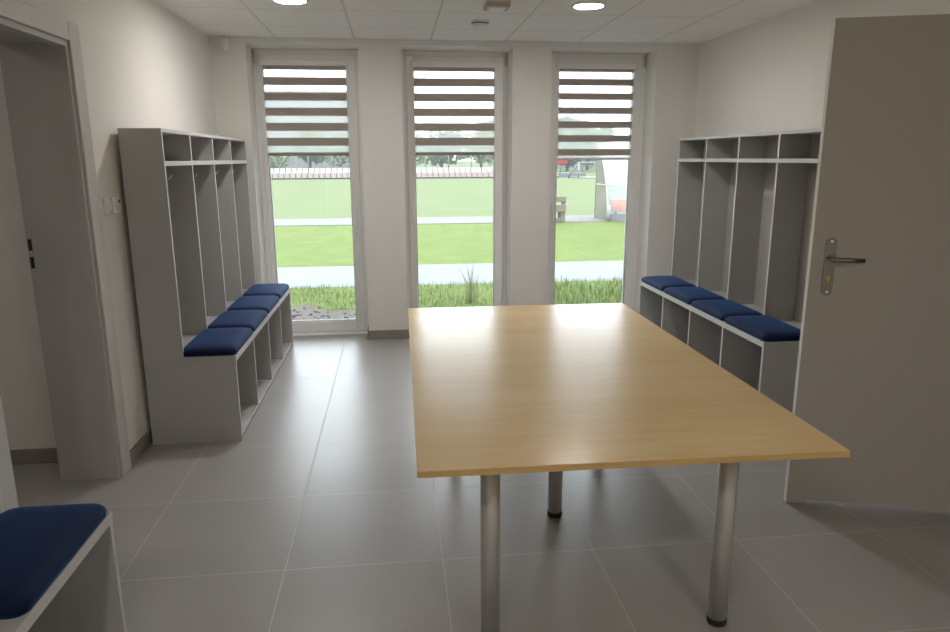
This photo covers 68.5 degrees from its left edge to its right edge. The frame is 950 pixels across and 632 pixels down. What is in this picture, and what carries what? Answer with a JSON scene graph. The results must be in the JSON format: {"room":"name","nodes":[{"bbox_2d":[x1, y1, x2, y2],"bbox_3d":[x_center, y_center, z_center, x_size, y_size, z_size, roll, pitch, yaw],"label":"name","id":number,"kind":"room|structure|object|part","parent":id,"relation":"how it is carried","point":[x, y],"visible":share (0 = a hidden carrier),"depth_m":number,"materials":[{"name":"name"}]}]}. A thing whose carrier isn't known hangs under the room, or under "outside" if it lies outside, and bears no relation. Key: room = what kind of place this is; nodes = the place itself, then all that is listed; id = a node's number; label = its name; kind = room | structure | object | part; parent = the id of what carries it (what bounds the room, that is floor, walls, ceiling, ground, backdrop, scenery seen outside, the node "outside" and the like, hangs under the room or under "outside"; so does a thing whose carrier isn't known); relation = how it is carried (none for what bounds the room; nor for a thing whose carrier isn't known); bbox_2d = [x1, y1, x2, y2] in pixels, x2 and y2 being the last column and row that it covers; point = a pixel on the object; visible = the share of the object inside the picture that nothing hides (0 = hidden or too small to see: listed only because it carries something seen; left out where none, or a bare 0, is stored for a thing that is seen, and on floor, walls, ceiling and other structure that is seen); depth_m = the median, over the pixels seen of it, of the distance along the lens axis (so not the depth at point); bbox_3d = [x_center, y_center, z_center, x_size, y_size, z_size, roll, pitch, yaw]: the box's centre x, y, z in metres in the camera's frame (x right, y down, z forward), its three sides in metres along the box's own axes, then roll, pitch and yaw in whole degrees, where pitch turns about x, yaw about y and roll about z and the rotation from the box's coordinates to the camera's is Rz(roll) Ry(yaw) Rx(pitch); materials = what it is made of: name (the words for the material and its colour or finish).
{"room":"changing room","nodes":[
{"label":"changing room","id":0,"kind":"room"},
{"bbox_2d":[0,63,56,449],"bbox_3d":[-2.842,-0.102,1.862,1.968,2.440,3.300,-2,13,-6],"label":"wall","id":1,"kind":"structure","parent":0,"point":[23,381],"depth_m":3.44,"materials":[{"name":"paint"}]},
{"bbox_2d":[10,448,58,464],"bbox_3d":[-2.900,0.737,3.504,1.768,0.078,0.011,-2,13,-6],"label":"baseboard","id":2,"kind":"structure","parent":1,"relation":"attached to","point":[42,455],"depth_m":3.57,"materials":[{"name":"tile"}]},
{"bbox_2d":[19,0,217,449],"bbox_3d":[-1.761,-0.180,2.188,0.258,2.440,7.920,-2,13,-6],"label":"wall","id":3,"kind":"structure","parent":0,"point":[145,65],"depth_m":3.63,"materials":[{"name":"paint"}]},
{"bbox_2d":[0,0,131,510],"bbox_3d":[-1.820,-0.129,2.740,0.290,2.097,1.118,-2,13,-6],"label":"door frame","id":4,"kind":"structure","parent":3,"relation":"in","point":[41,61],"depth_m":3.14,"materials":[{"name":"laminate"}]},
{"bbox_3d":[-1.996,-0.282,3.140,0.026,0.220,0.002,-2,13,-6],"label":"strike plate","id":5,"kind":"part","parent":4,"relation":"part of","materials":[{"name":"metal"}]},
{"bbox_2d":[103,198,111,215],"bbox_3d":[-1.763,-0.525,3.350,0.013,0.082,0.080,-2,13,-6],"label":"light switch","id":6,"kind":"object","parent":3,"relation":"attached to","point":[107,206],"visible":1,"depth_m":3.33,"materials":[{"name":"white plastic"}]},
{"bbox_2d":[110,197,120,213],"bbox_3d":[-1.770,-0.545,3.438,0.019,0.082,0.082,-2,13,-6],"label":"light switch","id":7,"kind":"object","parent":3,"relation":"attached to","point":[115,202],"visible":1,"depth_m":3.43,"materials":[{"name":"white plastic"}]},
{"bbox_2d":[130,428,152,465],"bbox_3d":[-1.598,1.015,2.255,0.011,0.078,7.490,-2,13,-6],"label":"baseboard","id":8,"kind":"structure","parent":3,"relation":"attached to","point":[146,440],"depth_m":3.68,"materials":[{"name":"tile"}]},
{"bbox_2d":[291,304,355,319],"bbox_3d":[0.131,0.028,7.900,30.000,0.300,2.630,-2,13,-6],"label":"ground strip","id":9,"kind":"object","parent":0,"point":[338,314],"visible":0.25,"depth_m":7.49,"materials":[{"name":"gravel"}]},
{"bbox_2d":[292,298,559,319],"bbox_3d":[-0.305,-0.004,7.340,6.229,0.031,1.472,-2,13,-6],"label":"gravel","id":10,"kind":"object","parent":9,"relation":"on","point":[294,309],"visible":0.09,"depth_m":7.42,"materials":[{"name":"gravel"}]},
{"bbox_2d":[274,215,621,225],"bbox_3d":[2.847,-2.516,19.062,100.000,0.315,2.000,-2,13,-6],"label":"path","id":11,"kind":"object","parent":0,"point":[568,218],"visible":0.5,"depth_m":18.34,"materials":[{"name":"grey concrete"}]},
{"bbox_2d":[594,160,627,221],"bbox_3d":[5.648,-3.623,18.656,4.640,2.033,1.190,-2,13,-6],"label":"shelter","id":12,"kind":"object","parent":11,"relation":"on","point":[608,172],"visible":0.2,"depth_m":18.26,"materials":[{"name":"plastic"}]},
{"bbox_3d":[3.298,-3.676,18.961,0.037,2.020,0.037,-7,15,-28],"label":"post","id":13,"kind":"part","parent":12,"relation":"part of","materials":[{"name":"white metal"}]},
{"bbox_3d":[3.355,-3.565,18.423,0.010,2.000,1.065,-2,13,-6],"label":"panel","id":14,"kind":"part","parent":12,"relation":"part of","materials":[{"name":"clear plastic"}]},
{"bbox_3d":[3.468,-2.651,18.052,0.090,0.420,0.090,-2,13,-6],"label":"corner post","id":15,"kind":"part","parent":12,"relation":"part of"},
{"bbox_3d":[3.724,-2.945,18.485,0.460,0.320,0.490,-2,13,-6],"label":"seat","id":16,"kind":"part","parent":12,"relation":"part of","materials":[{"name":"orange plastic"}]},
{"bbox_2d":[271,161,626,218],"bbox_3d":[-3.994,-44.778,205.959,360.000,0.300,380.300,-2,13,-6],"label":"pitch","id":17,"kind":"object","parent":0,"point":[465,197],"visible":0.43,"depth_m":31.08,"materials":[{"name":"green plant"}]},
{"bbox_2d":[270,156,291,168],"bbox_3d":[-24.345,-18.543,78.796,6.864,4.824,7.198,-2,13,-6],"label":"tree","id":18,"kind":"object","parent":17,"relation":"on","point":[273,162],"visible":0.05,"depth_m":80.31,"materials":[{"name":"green plant"}]},
{"bbox_2d":[274,156,324,167],"bbox_3d":[-21.993,-21.027,88.274,7.460,5.471,7.564,-2,13,-6],"label":"tree","id":19,"kind":"object","parent":17,"relation":"on","point":[317,159],"visible":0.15,"depth_m":87.46,"materials":[{"name":"green plant"}]},
{"bbox_2d":[273,156,349,169],"bbox_3d":[-29.220,-29.254,110.694,21.300,11.650,10.300,-2,13,-6],"label":"apartment building","id":20,"kind":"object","parent":17,"relation":"on","point":[296,163],"visible":0.03,"depth_m":107.34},
{"bbox_2d":[324,156,349,166],"bbox_3d":[-14.574,-19.455,82.478,6.647,4.910,5.516,-2,13,-6],"label":"tree","id":21,"kind":"object","parent":17,"relation":"on","point":[342,158],"visible":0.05,"depth_m":81.80,"materials":[{"name":"green plant"}]},
{"bbox_2d":[416,155,433,165],"bbox_3d":[-7.469,-18.736,80.153,6.513,4.488,5.669,-2,13,-6],"label":"tree","id":22,"kind":"object","parent":17,"relation":"on","point":[419,161],"visible":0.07,"depth_m":79.65,"materials":[{"name":"green plant"}]},
{"bbox_2d":[271,173,585,179],"bbox_3d":[-3.837,-11.626,57.919,26.600,0.380,2.180,-2,13,-6],"label":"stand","id":23,"kind":"object","parent":17,"relation":"on","point":[562,175],"visible":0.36,"depth_m":57.65,"materials":[{"name":"concrete"}]},
{"bbox_2d":[272,173,277,178],"bbox_3d":[-16.010,-11.181,55.796,0.380,0.496,0.480,-2,13,-6],"label":"seat","id":24,"kind":"object","parent":23,"relation":"on","point":[275,175],"visible":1,"depth_m":55.95,"materials":[{"name":"plastic"}]},
{"bbox_2d":[278,173,283,178],"bbox_3d":[-15.553,-11.194,55.846,0.380,0.496,0.480,-2,13,-6],"label":"seat","id":25,"kind":"object","parent":23,"relation":"on","point":[281,175],"visible":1,"depth_m":55.99,"materials":[{"name":"plastic"}]},
{"bbox_2d":[290,173,294,178],"bbox_3d":[-14.639,-11.221,55.948,0.380,0.496,0.480,-2,13,-6],"label":"seat","id":26,"kind":"object","parent":23,"relation":"on","point":[292,175],"visible":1,"depth_m":56.08,"materials":[{"name":"plastic"}]},
{"bbox_2d":[296,173,300,178],"bbox_3d":[-14.182,-11.234,55.998,0.380,0.496,0.480,-2,13,-6],"label":"seat","id":27,"kind":"object","parent":23,"relation":"on","point":[298,175],"visible":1,"depth_m":56.14,"materials":[{"name":"plastic"}]},
{"bbox_2d":[302,173,306,178],"bbox_3d":[-13.725,-11.247,56.049,0.380,0.496,0.480,-2,13,-6],"label":"seat","id":28,"kind":"object","parent":23,"relation":"on","point":[304,175],"visible":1,"depth_m":56.19,"materials":[{"name":"plastic"}]},
{"bbox_2d":[308,173,312,178],"bbox_3d":[-13.268,-11.260,56.100,0.380,0.496,0.480,-2,13,-6],"label":"seat","id":29,"kind":"object","parent":23,"relation":"on","point":[310,175],"visible":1,"depth_m":56.25,"materials":[{"name":"plastic"}]},
{"bbox_2d":[422,172,426,177],"bbox_3d":[-4.128,-11.523,57.113,0.380,0.496,0.480,-2,13,-6],"label":"seat","id":30,"kind":"object","parent":23,"relation":"on","point":[424,174],"visible":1,"depth_m":57.26,"materials":[{"name":"plastic"}]},
{"bbox_2d":[433,172,437,177],"bbox_3d":[-3.214,-11.549,57.215,0.380,0.496,0.480,-2,13,-6],"label":"seat","id":31,"kind":"object","parent":23,"relation":"on","point":[435,174],"visible":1,"depth_m":57.36,"materials":[{"name":"plastic"}]},
{"bbox_2d":[439,172,443,177],"bbox_3d":[-2.757,-11.562,57.265,0.380,0.496,0.480,-2,13,-6],"label":"seat","id":32,"kind":"object","parent":23,"relation":"on","point":[441,174],"visible":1,"depth_m":57.41,"materials":[{"name":"plastic"}]},
{"bbox_2d":[450,172,454,177],"bbox_3d":[-1.843,-11.588,57.367,0.380,0.496,0.480,-2,13,-6],"label":"seat","id":33,"kind":"object","parent":23,"relation":"on","point":[452,174],"visible":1,"depth_m":57.51,"materials":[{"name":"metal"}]},
{"bbox_2d":[461,172,465,177],"bbox_3d":[-0.929,-11.615,57.468,0.380,0.496,0.480,-2,13,-6],"label":"seat","id":34,"kind":"object","parent":23,"relation":"on","point":[463,174],"visible":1,"depth_m":57.61,"materials":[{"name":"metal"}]},
{"bbox_2d":[278,155,582,172],"bbox_3d":[-1.491,-16.616,72.411,74.060,3.700,0.160,-2,13,-6],"label":"mesh fence","id":35,"kind":"object","parent":17,"relation":"on","point":[284,157],"visible":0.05,"depth_m":71.98,"materials":[{"name":"grey metal"}]},
{"bbox_2d":[557,160,567,163],"bbox_3d":[8.507,-16.407,73.572,2.650,0.750,0.020,-2,13,-6],"label":"banner","id":36,"kind":"object","parent":35,"relation":"attached to","point":[558,161],"visible":0.21,"depth_m":73.68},
{"bbox_2d":[421,155,460,166],"bbox_3d":[-4.077,-21.027,87.124,7.896,5.852,8.175,-2,13,-6],"label":"tree","id":37,"kind":"object","parent":17,"relation":"on","point":[440,159],"visible":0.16,"depth_m":85.41,"materials":[{"name":"green plant"}]},
{"bbox_2d":[456,155,492,171],"bbox_3d":[1.281,-19.735,82.461,7.503,5.352,5.520,-2,13,-6],"label":"tree","id":38,"kind":"object","parent":17,"relation":"on","point":[480,159],"visible":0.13,"depth_m":81.52,"materials":[{"name":"green plant"}]},
{"bbox_3d":[1.319,-19.910,82.225,6.878,4.907,5.330,7,15,28],"label":"crown","id":39,"kind":"part","parent":38,"relation":"part of","materials":[{"name":"green plant"}]},
{"bbox_2d":[557,160,595,167],"bbox_3d":[13.849,-28.045,112.926,12.800,8.000,8.800,-2,13,-6],"label":"house","id":40,"kind":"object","parent":17,"relation":"on","point":[558,165],"visible":0.02,"depth_m":110.06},
{"bbox_2d":[559,160,595,171],"bbox_3d":[11.365,-19.907,84.088,8.353,4.902,7.029,-2,13,-6],"label":"tree","id":41,"kind":"object","parent":17,"relation":"on","point":[571,163],"visible":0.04,"depth_m":84.77,"materials":[{"name":"green plant"}]},
{"bbox_3d":[11.365,-20.009,84.065,8.353,4.694,7.028,-2,13,-6],"label":"crown","id":42,"kind":"part","parent":41,"relation":"part of","materials":[{"name":"green plant"}]},
{"bbox_2d":[568,162,595,177],"bbox_3d":[9.501,-11.922,56.931,3.607,1.305,1.510,-2,13,-6],"label":"goal","id":43,"kind":"object","parent":17,"relation":"on","point":[578,162],"visible":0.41,"depth_m":56.25,"materials":[{"name":"white metal"}]},
{"bbox_2d":[274,221,624,267],"bbox_3d":[3.356,-1.529,14.727,90.000,0.300,6.950,-2,13,-6],"label":"lawn","id":44,"kind":"structure","parent":0,"point":[296,246],"depth_m":13.53,"materials":[{"name":"green plant"}]},
{"bbox_2d":[556,196,565,221],"bbox_3d":[1.588,-2.757,18.009,1.440,0.660,0.510,-2,13,-6],"label":"garden bench","id":45,"kind":"object","parent":44,"relation":"on","point":[561,209],"visible":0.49,"depth_m":17.83,"materials":[{"name":"brown wood"}]},
{"bbox_3d":[1.614,-2.735,17.774,1.440,0.180,0.040,-2,13,-6],"label":"backrest","id":46,"kind":"part","parent":45,"relation":"part of","materials":[{"name":"brown wood"}]},
{"bbox_3d":[1.613,-2.959,17.724,1.440,0.140,0.040,-2,13,-6],"label":"backrest","id":47,"kind":"part","parent":45,"relation":"part of","materials":[{"name":"brown wood"}]},
{"bbox_3d":[2.264,-2.737,17.907,0.100,0.660,0.070,-2,13,-6],"label":"leg","id":48,"kind":"part","parent":45,"relation":"part of","materials":[{"name":"brown wood"}]},
{"bbox_2d":[277,260,622,287],"bbox_3d":[3.853,-0.579,10.486,70.000,0.315,1.800,-2,13,-6],"label":"path","id":49,"kind":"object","parent":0,"point":[430,273],"depth_m":9.97,"materials":[{"name":"concrete"}]},
{"bbox_2d":[210,36,699,330],"bbox_3d":[-0.107,-1.060,6.048,3.929,2.440,0.430,-2,13,-6],"label":"wall","id":50,"kind":"structure","parent":0,"point":[671,68],"depth_m":5.80,"materials":[{"name":"paint"}]},
{"bbox_2d":[219,37,228,50],"bbox_3d":[-1.923,-2.083,5.343,0.068,0.102,0.074,-2,13,-6],"label":"detector","id":51,"kind":"object","parent":50,"relation":"attached to","point":[223,41],"visible":1,"depth_m":5.32,"materials":[{"name":"white plastic"}]},
{"bbox_2d":[252,49,368,336],"bbox_3d":[-1.374,-1.008,5.949,0.862,2.392,0.145,-2,13,-6],"label":"window","id":52,"kind":"structure","parent":50,"relation":"in","point":[323,327],"depth_m":5.94,"materials":[{"name":"plastic"}]},
{"bbox_2d":[258,58,350,155],"bbox_3d":[-1.393,-1.717,5.758,0.723,0.768,0.031,-2,13,-6],"label":"roller blind","id":53,"kind":"object","parent":52,"relation":"attached to","point":[306,101],"visible":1,"depth_m":5.76,"materials":[{"name":"white fabric"}]},
{"bbox_3d":[-1.732,-1.684,5.735,0.014,0.716,0.011,-2,13,-6],"label":"guide rail","id":54,"kind":"part","parent":53,"relation":"part of","materials":[{"name":"grey metal"}]},
{"bbox_3d":[-1.393,-1.358,5.848,0.669,0.028,0.014,-2,13,-6],"label":"rail","id":55,"kind":"part","parent":53,"relation":"part of","materials":[{"name":"grey metal"}]},
{"bbox_3d":[-1.056,-1.704,5.810,0.014,0.716,0.011,-2,13,-6],"label":"guide rail","id":56,"kind":"part","parent":53,"relation":"part of","materials":[{"name":"grey metal"}]},
{"bbox_3d":[-1.020,-0.861,5.981,0.020,0.138,0.052,-2,13,-6],"label":"handle","id":57,"kind":"part","parent":52,"relation":"part of","materials":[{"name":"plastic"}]},
{"bbox_2d":[368,323,408,339],"bbox_3d":[-0.091,0.115,6.210,3.929,0.078,0.249,-2,13,-6],"label":"baseboard","id":58,"kind":"structure","parent":50,"relation":"attached to","point":[375,334],"depth_m":6.02,"materials":[{"name":"tile"}]},
{"bbox_2d":[401,51,507,322],"bbox_3d":[-0.165,-1.043,6.083,0.897,2.392,0.145,-2,13,-6],"label":"window","id":59,"kind":"structure","parent":50,"relation":"in","point":[500,159],"depth_m":6.03,"materials":[{"name":"plastic"}]},
{"bbox_3d":[-0.534,-0.874,6.034,0.020,0.138,0.052,-2,13,-6],"label":"handle","id":60,"kind":"part","parent":59,"relation":"part of","materials":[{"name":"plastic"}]},
{"bbox_2d":[410,60,497,154],"bbox_3d":[-0.170,-1.752,5.894,0.736,0.768,0.031,-2,13,-6],"label":"roller blind","id":61,"kind":"object","parent":59,"relation":"attached to","point":[454,102],"visible":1,"depth_m":5.90,"materials":[{"name":"white fabric"}]},
{"bbox_3d":[-0.516,-1.719,5.870,0.014,0.716,0.011,-2,13,-6],"label":"guide rail","id":62,"kind":"part","parent":61,"relation":"part of","materials":[{"name":"grey metal"}]},
{"bbox_3d":[-0.170,-1.393,5.984,0.682,0.028,0.014,-2,13,-6],"label":"rail","id":63,"kind":"part","parent":61,"relation":"part of","materials":[{"name":"grey metal"}]},
{"bbox_3d":[0.173,-1.739,5.946,0.014,0.716,0.011,-2,13,-6],"label":"guide rail","id":64,"kind":"part","parent":61,"relation":"part of","materials":[{"name":"grey metal"}]},
{"bbox_2d":[547,53,646,310],"bbox_3d":[1.041,-1.077,6.217,0.890,2.392,0.145,-2,13,-6],"label":"window","id":65,"kind":"structure","parent":50,"relation":"in","point":[634,165],"depth_m":6.18,"materials":[{"name":"plastic"}]},
{"bbox_3d":[0.686,-0.909,6.170,0.020,0.138,0.052,-2,13,-6],"label":"handle","id":66,"kind":"part","parent":65,"relation":"part of","materials":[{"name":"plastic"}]},
{"bbox_2d":[556,62,638,159],"bbox_3d":[1.047,-1.766,6.034,0.712,0.812,0.031,-2,13,-6],"label":"roller blind","id":67,"kind":"object","parent":65,"relation":"attached to","point":[595,101],"visible":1,"depth_m":6.04,"materials":[{"name":"white fabric"}]},
{"bbox_3d":[0.713,-1.733,6.011,0.014,0.760,0.011,-2,13,-6],"label":"guide rail","id":68,"kind":"part","parent":67,"relation":"part of","materials":[{"name":"grey metal"}]},
{"bbox_3d":[1.047,-1.382,6.129,0.658,0.022,0.014,-2,13,-6],"label":"rail","id":69,"kind":"part","parent":67,"relation":"part of","materials":[{"name":"grey metal"}]},
{"bbox_3d":[1.379,-1.752,6.085,0.014,0.760,0.011,-2,13,-6],"label":"guide rail","id":70,"kind":"part","parent":67,"relation":"part of","materials":[{"name":"grey metal"}]},
{"bbox_2d":[290,281,622,309],"bbox_3d":[0.114,-0.152,8.011,30.000,0.022,2.331,-2,13,-6],"label":"strip","id":71,"kind":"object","parent":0,"point":[322,305],"visible":0.05,"depth_m":8.35,"materials":[{"name":"green plant"}]},
{"bbox_2d":[290,274,622,318],"bbox_3d":[0.113,-0.234,7.978,8.487,0.185,2.549,-2,13,-6],"label":"grass","id":72,"kind":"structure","parent":71,"relation":"on","point":[602,294],"depth_m":8.30,"materials":[{"name":"green plant"}]},
{"bbox_2d":[456,261,485,303],"bbox_3d":[-0.045,-0.401,7.895,0.404,0.539,0.398,1,13,6],"label":"grass tuft","id":73,"kind":"object","parent":71,"relation":"on","point":[471,297],"visible":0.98,"depth_m":7.91,"materials":[{"name":"green plant"}]},
{"bbox_2d":[12,334,949,631],"bbox_3d":[0.251,1.044,2.546,8.200,0.120,8.220,-2,13,-6],"label":"floor","id":74,"kind":"structure","parent":0,"point":[321,518],"depth_m":2.86,"materials":[{"name":"tile"}]},
{"bbox_2d":[0,488,126,631],"bbox_3d":[-1.215,0.479,1.008,0.475,1.672,2.040,-2,13,-6],"label":"locker","id":75,"kind":"object","parent":74,"relation":"on","point":[86,596],"visible":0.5,"depth_m":2.12,"materials":[{"name":"grey laminate"}]},
{"bbox_3d":[-1.480,0.032,1.919,0.175,1.163,0.018,-2,13,-6],"label":"panel","id":76,"kind":"part","parent":75,"relation":"part of","materials":[{"name":"grey laminate"}]},
{"bbox_2d":[0,503,106,619],"bbox_3d":[-1.211,0.621,1.829,0.292,0.052,0.508,-2,13,-6],"label":"seat cushion","id":77,"kind":"object","parent":75,"relation":"on","point":[37,543],"visible":1,"depth_m":1.83,"materials":[{"name":"blue fabric"}]},
{"bbox_3d":[-1.329,0.851,2.122,0.473,0.456,0.018,-2,13,-6],"label":"bench panel","id":78,"kind":"part","parent":75,"relation":"part of","materials":[{"name":"grey laminate"}]},
{"bbox_2d":[117,128,292,444],"bbox_3d":[-1.641,-0.341,4.637,0.475,1.672,2.040,-2,13,-6],"label":"locker","id":79,"kind":"object","parent":74,"relation":"on","point":[187,199],"visible":0.97,"depth_m":3.95,"materials":[{"name":"grey laminate"}]},
{"bbox_3d":[-1.661,-0.346,3.590,0.205,1.163,0.018,-2,13,-6],"label":"panel","id":80,"kind":"part","parent":79,"relation":"part of","materials":[{"name":"grey laminate"}]},
{"bbox_3d":[-1.525,0.473,3.791,0.473,0.456,0.018,-2,13,-6],"label":"bench panel","id":81,"kind":"part","parent":79,"relation":"part of","materials":[{"name":"grey laminate"}]},
{"bbox_2d":[165,160,245,165],"bbox_3d":[-1.775,-0.985,4.476,0.199,0.024,2.003,-2,13,-6],"label":"shelf","id":82,"kind":"object","parent":79,"relation":"attached to","point":[167,162],"depth_m":4.43,"materials":[{"name":"grey laminate"}]},
{"bbox_2d":[183,327,252,356],"bbox_3d":[-1.463,0.136,3.976,0.292,0.052,0.508,-2,13,-6],"label":"seat cushion","id":83,"kind":"object","parent":79,"relation":"on","point":[212,341],"visible":0.99,"depth_m":3.85,"materials":[{"name":"blue fabric"}]},
{"bbox_2d":[207,310,266,331],"bbox_3d":[-1.521,0.024,4.470,0.292,0.052,0.508,-2,13,-6],"label":"seat cushion","id":84,"kind":"object","parent":79,"relation":"on","point":[251,319],"visible":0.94,"depth_m":4.39,"materials":[{"name":"blue fabric"}]},
{"bbox_3d":[-1.891,-0.789,5.550,0.205,1.163,0.018,-2,13,-6],"label":"panel","id":85,"kind":"part","parent":79,"relation":"part of","materials":[{"name":"grey laminate"}]},
{"bbox_2d":[227,295,278,313],"bbox_3d":[-1.579,-0.088,4.965,0.292,0.052,0.508,-2,13,-6],"label":"seat cushion","id":86,"kind":"object","parent":79,"relation":"on","point":[267,303],"visible":0.87,"depth_m":4.88,"materials":[{"name":"blue fabric"}]},
{"bbox_2d":[243,283,288,298],"bbox_3d":[-1.637,-0.199,5.459,0.292,0.052,0.508,-2,13,-6],"label":"seat cushion","id":87,"kind":"object","parent":79,"relation":"on","point":[277,289],"visible":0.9,"depth_m":5.38,"materials":[{"name":"blue fabric"}]},
{"bbox_3d":[-1.755,0.031,5.751,0.473,0.456,0.018,-2,13,-6],"label":"bench panel","id":88,"kind":"part","parent":79,"relation":"part of","materials":[{"name":"grey laminate"}]},
{"bbox_2d":[408,303,849,631],"bbox_3d":[0.336,0.522,2.915,1.186,0.735,2.020,-2,13,-6],"label":"table","id":89,"kind":"object","parent":74,"relation":"on","point":[553,389],"visible":1,"depth_m":2.28,"materials":[{"name":"brown wood"}]},
{"bbox_3d":[0.048,0.691,2.179,0.061,0.688,0.061,-2,13,-6],"label":"leg","id":90,"kind":"part","parent":89,"relation":"part of","materials":[{"name":"metal"}]},
{"bbox_3d":[0.347,0.512,2.965,0.061,0.688,0.061,-2,13,-6],"label":"leg","id":91,"kind":"part","parent":89,"relation":"part of","materials":[{"name":"metal"}]},
{"bbox_3d":[0.809,0.670,2.261,0.061,0.688,0.061,-2,13,-6],"label":"leg","id":92,"kind":"part","parent":89,"relation":"part of","materials":[{"name":"metal"}]},
{"bbox_2d":[639,128,820,412],"bbox_3d":[1.741,-0.401,4.850,0.475,1.672,2.030,-2,13,-6],"label":"locker","id":93,"kind":"object","parent":74,"relation":"on","point":[744,203],"visible":0.71,"depth_m":4.77,"materials":[{"name":"grey laminate"}]},
{"bbox_3d":[1.630,-0.037,5.957,0.473,0.474,0.018,-2,13,-6],"label":"bench panel","id":94,"kind":"part","parent":93,"relation":"part of","materials":[{"name":"grey laminate"}]},
{"bbox_2d":[641,276,695,291],"bbox_3d":[1.566,-0.272,5.645,0.292,0.052,0.508,-2,13,-6],"label":"seat cushion","id":95,"kind":"object","parent":93,"relation":"on","point":[660,283],"visible":0.91,"depth_m":5.56,"materials":[{"name":"blue fabric"}]},
{"bbox_3d":[1.760,-0.864,5.786,0.205,1.145,0.018,-2,13,-6],"label":"panel","id":96,"kind":"part","parent":93,"relation":"part of","materials":[{"name":"grey laminate"}]},
{"bbox_2d":[664,287,725,304],"bbox_3d":[1.623,-0.160,5.153,0.292,0.052,0.508,-2,13,-6],"label":"seat cushion","id":97,"kind":"object","parent":93,"relation":"on","point":[687,295],"visible":0.86,"depth_m":5.07,"materials":[{"name":"blue fabric"}]},
{"bbox_2d":[691,299,762,320],"bbox_3d":[1.681,-0.049,4.661,0.292,0.052,0.508,-2,13,-6],"label":"seat cushion","id":98,"kind":"object","parent":93,"relation":"on","point":[720,309],"visible":0.87,"depth_m":4.58,"materials":[{"name":"blue fabric"}]},
{"bbox_2d":[679,159,817,162],"bbox_3d":[1.871,-1.053,4.718,0.199,0.024,1.993,-2,13,-6],"label":"shelf","id":99,"kind":"object","parent":93,"relation":"attached to","point":[680,160],"depth_m":4.60,"materials":[{"name":"grey laminate"}]},
{"bbox_3d":[1.974,-0.647,4.822,0.004,1.145,1.993,-2,13,-6],"label":"panel","id":100,"kind":"part","parent":93,"relation":"part of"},
{"bbox_2d":[725,315,800,341],"bbox_3d":[1.739,0.062,4.169,0.292,0.052,0.508,-2,13,-6],"label":"seat cushion","id":101,"kind":"object","parent":93,"relation":"on","point":[761,327],"visible":0.91,"depth_m":4.06,"materials":[{"name":"blue fabric"}]},
{"bbox_3d":[1.859,0.403,4.008,0.473,0.474,0.018,-2,13,-6],"label":"bench panel","id":102,"kind":"part","parent":93,"relation":"part of","materials":[{"name":"grey laminate"}]},
{"bbox_2d":[155,0,815,43],"bbox_3d":[0.242,-1.516,1.966,8.200,0.250,8.220,-2,13,-6],"label":"ceiling","id":103,"kind":"structure","parent":0,"point":[619,21],"depth_m":4.71,"materials":[{"name":"paint"}]},
{"bbox_2d":[272,0,308,4],"bbox_3d":[-1.091,-1.863,4.115,0.220,0.012,0.220,-2,13,-6],"label":"recessed light","id":104,"kind":"object","parent":103,"relation":"in","point":[288,2],"visible":1,"depth_m":4.14,"materials":[{"name":"white plastic"}]},
{"bbox_2d":[275,0,305,3],"bbox_3d":[-1.091,-1.864,4.115,0.178,0.007,0.178,-2,13,-6],"label":"diffuser","id":105,"kind":"object","parent":104,"relation":"attached to","point":[277,1],"depth_m":4.14,"materials":[{"name":"white plastic"}]},
{"bbox_2d":[471,19,488,28],"bbox_3d":[0.035,-2.002,4.794,0.124,0.048,0.124,-2,13,-6],"label":"smoke detector","id":106,"kind":"object","parent":103,"relation":"attached to","point":[478,23],"visible":1,"depth_m":4.75,"materials":[{"name":"white plastic"}]},
{"bbox_2d":[483,1,510,10],"bbox_3d":[0.133,-1.888,4.253,0.150,0.034,0.150,-2,13,-6],"label":"recessed light","id":107,"kind":"object","parent":103,"relation":"in","point":[489,5],"visible":1,"depth_m":4.19,"materials":[{"name":"beige plastic"}]},
{"bbox_2d":[571,1,606,9],"bbox_3d":[0.700,-1.910,4.294,0.220,0.012,0.220,-2,13,-6],"label":"recessed light","id":108,"kind":"object","parent":103,"relation":"in","point":[585,5],"visible":1,"depth_m":4.27,"materials":[{"name":"white plastic"}]},
{"bbox_2d":[574,4,602,8],"bbox_3d":[0.700,-1.911,4.294,0.178,0.007,0.178,-2,13,-6],"label":"diffuser","id":109,"kind":"object","parent":108,"relation":"attached to","point":[576,6],"depth_m":4.30,"materials":[{"name":"white plastic"}]},
{"bbox_2d":[694,0,949,136],"bbox_3d":[2.370,-0.299,2.646,0.200,2.440,7.920,-2,13,-6],"label":"wall","id":110,"kind":"structure","parent":0,"point":[770,74],"depth_m":4.64,"materials":[{"name":"paint"}]},
{"bbox_3d":[2.407,-0.054,2.313,0.214,2.110,1.070,-2,13,-6],"label":"door","id":111,"kind":"structure","parent":110,"relation":"in","visible":0},
{"bbox_2d":[784,14,949,509],"bbox_3d":[1.828,-0.139,2.837,0.879,2.040,0.106,2,13,9],"label":"door","id":112,"kind":"structure","parent":111,"relation":"attached to","point":[873,371],"depth_m":2.86,"materials":[{"name":"laminate"}]},
{"bbox_3d":[1.466,-0.204,2.887,0.042,0.242,0.010,2,13,10],"label":"handle plate","id":113,"kind":"part","parent":112,"relation":"part of","materials":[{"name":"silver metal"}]},
{"bbox_3d":[1.510,-0.229,2.841,0.134,0.032,0.056,2,13,10],"label":"handle","id":114,"kind":"part","parent":112,"relation":"part of","materials":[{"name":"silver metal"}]}
]}

